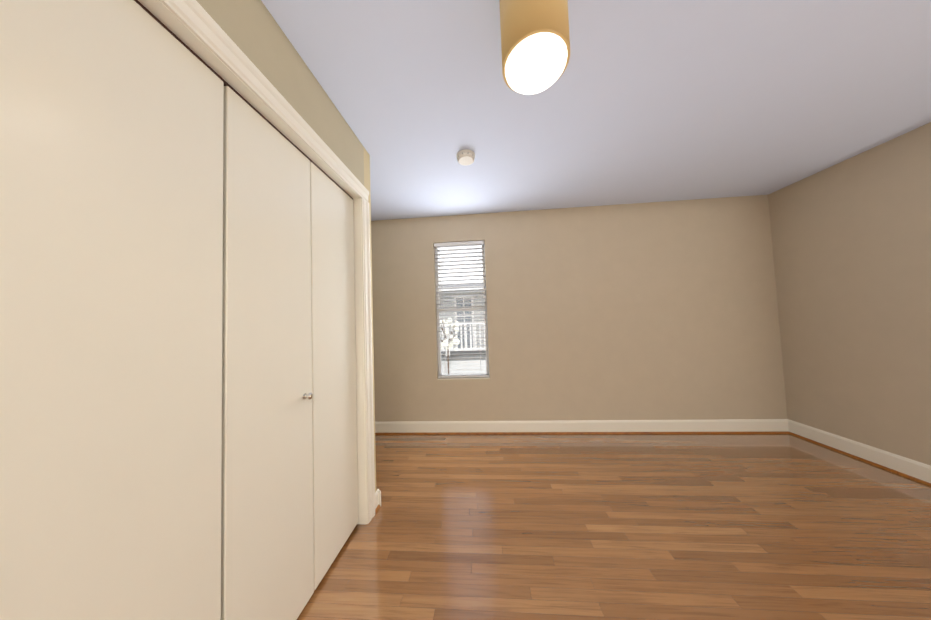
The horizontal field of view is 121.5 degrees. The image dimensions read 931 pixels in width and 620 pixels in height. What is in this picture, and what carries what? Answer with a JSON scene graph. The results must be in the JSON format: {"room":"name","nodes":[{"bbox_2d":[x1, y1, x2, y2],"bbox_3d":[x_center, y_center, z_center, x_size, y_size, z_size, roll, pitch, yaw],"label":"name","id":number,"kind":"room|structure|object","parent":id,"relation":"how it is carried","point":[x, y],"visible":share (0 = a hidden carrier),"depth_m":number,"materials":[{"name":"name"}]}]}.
{"room":"empty bedroom","nodes":[
{"label":"empty bedroom","id":0,"kind":"room"},
{"bbox_2d":[196,0,375,491],"bbox_3d":[-0.803,0.075,0.857,0.100,2.555,2.094,-2,-2,4],"label":"wall","id":1,"kind":"structure","parent":0,"point":[252,30],"depth_m":1.17,"materials":[{"name":"beige paint"}]},
{"bbox_2d":[0,0,358,619],"bbox_3d":[-0.791,0.267,0.856,0.075,2.127,1.752,-2,-2,4],"label":"bifold closet doors","id":2,"kind":"structure","parent":1,"relation":"in","point":[178,418],"depth_m":0.69,"materials":[{"name":"paint"}]},
{"bbox_2d":[138,0,374,523],"bbox_3d":[-0.786,0.233,0.857,0.122,2.238,1.936,-2,-2,4],"label":"trim","id":3,"kind":"structure","parent":1,"relation":"attached to","point":[194,26],"depth_m":1.30,"materials":[{"name":"white paint"}]},
{"bbox_2d":[375,489,381,510],"bbox_3d":[-2.135,1.396,1.966,3.078,0.108,0.038,-2,-2,4],"label":"baseboard","id":4,"kind":"structure","parent":1,"relation":"attached to","point":[378,503],"depth_m":1.83,"materials":[{"name":"white paint"}]},
{"bbox_2d":[371,195,787,421],"bbox_3d":[-0.127,0.150,3.118,7.200,2.555,0.120,-2,-2,4],"label":"wall","id":5,"kind":"structure","parent":0,"point":[666,310],"depth_m":2.94,"materials":[{"name":"beige paint"}]},
{"bbox_2d":[435,245,489,379],"bbox_3d":[-0.049,-0.003,3.112,0.608,1.623,0.103,-2,-2,4],"label":"window","id":6,"kind":"structure","parent":5,"relation":"in","point":[439,334],"depth_m":3.12,"materials":[{"name":"white glass"}]},
{"bbox_2d":[434,240,488,377],"bbox_3d":[-0.051,-0.012,3.088,0.594,1.601,0.065,-2,-2,4],"label":"window blinds","id":7,"kind":"object","parent":6,"relation":"attached to","point":[459,244],"visible":0.98,"depth_m":3.09,"materials":[{"name":"white plastic"}]},
{"bbox_2d":[375,419,790,434],"bbox_3d":[-0.111,1.353,2.993,6.960,0.140,0.028,-2,-2,4],"label":"baseboard","id":8,"kind":"structure","parent":5,"relation":"attached to","point":[721,426],"depth_m":2.88,"materials":[{"name":"white paint"}]},
{"bbox_2d":[261,0,930,220],"bbox_3d":[-0.488,-1.322,-0.895,7.200,0.060,8.250,-2,-2,4],"label":"ceiling","id":9,"kind":"structure","parent":0,"point":[642,101],"depth_m":1.51,"materials":[{"name":"paint"}]},
{"bbox_2d":[456,149,474,165],"bbox_3d":[0.003,-1.161,1.994,0.144,0.044,0.144,-2,-2,4],"label":"smoke detector","id":10,"kind":"object","parent":9,"relation":"attached to","point":[465,157],"visible":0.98,"depth_m":1.96,"materials":[{"name":"white plastic"}]},
{"bbox_2d":[500,0,569,94],"bbox_3d":[0.263,-1.060,1.004,0.250,0.349,0.250,-2,-2,4],"label":"ceiling light fixture","id":11,"kind":"object","parent":9,"relation":"hanging from","point":[535,42],"visible":1,"depth_m":0.93,"materials":[{"name":"brown"}]},
{"bbox_2d":[297,434,930,619],"bbox_3d":[-0.396,1.289,-1.008,7.200,0.060,8.250,-2,-2,4],"label":"floor","id":12,"kind":"structure","parent":0,"point":[625,527],"depth_m":1.53,"materials":[{"name":"brown wood"}]},
{"bbox_2d":[768,122,930,465],"bbox_3d":[3.095,-0.152,-1.219,0.100,2.555,8.050,-2,-2,4],"label":"wall","id":13,"kind":"structure","parent":0,"point":[851,240],"depth_m":2.17,"materials":[{"name":"beige paint"}]},
{"bbox_2d":[787,419,930,485],"bbox_3d":[3.074,1.056,-1.267,0.028,0.140,8.050,-2,-2,4],"label":"baseboard","id":14,"kind":"structure","parent":13,"relation":"attached to","point":[917,471],"depth_m":2.17,"materials":[{"name":"white paint"}]},
{"label":"outside","id":15,"kind":"structure","parent":0,"visible":0},
{"bbox_2d":[440,318,459,374],"bbox_3d":[-0.413,2.657,6.916,0.681,4.899,0.459,-2,-2,4],"label":"tree","id":16,"kind":"object","parent":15,"point":[447,332],"depth_m":6.98,"materials":[{"name":"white plant"}]},
{"bbox_2d":[439,284,489,374],"bbox_3d":[0.338,2.138,8.261,7.000,6.000,1.900,-2,-2,4],"label":"building","id":17,"kind":"structure","parent":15,"point":[458,365],"depth_m":8.92,"materials":[{"name":"white"}]},
{"bbox_2d":[440,321,488,356],"bbox_3d":[0.225,0.805,7.471,7.005,1.000,0.100,-2,-2,4],"label":"railing","id":18,"kind":"object","parent":17,"relation":"attached to","point":[462,348],"depth_m":7.46,"materials":[{"name":"white metal"}]}
]}

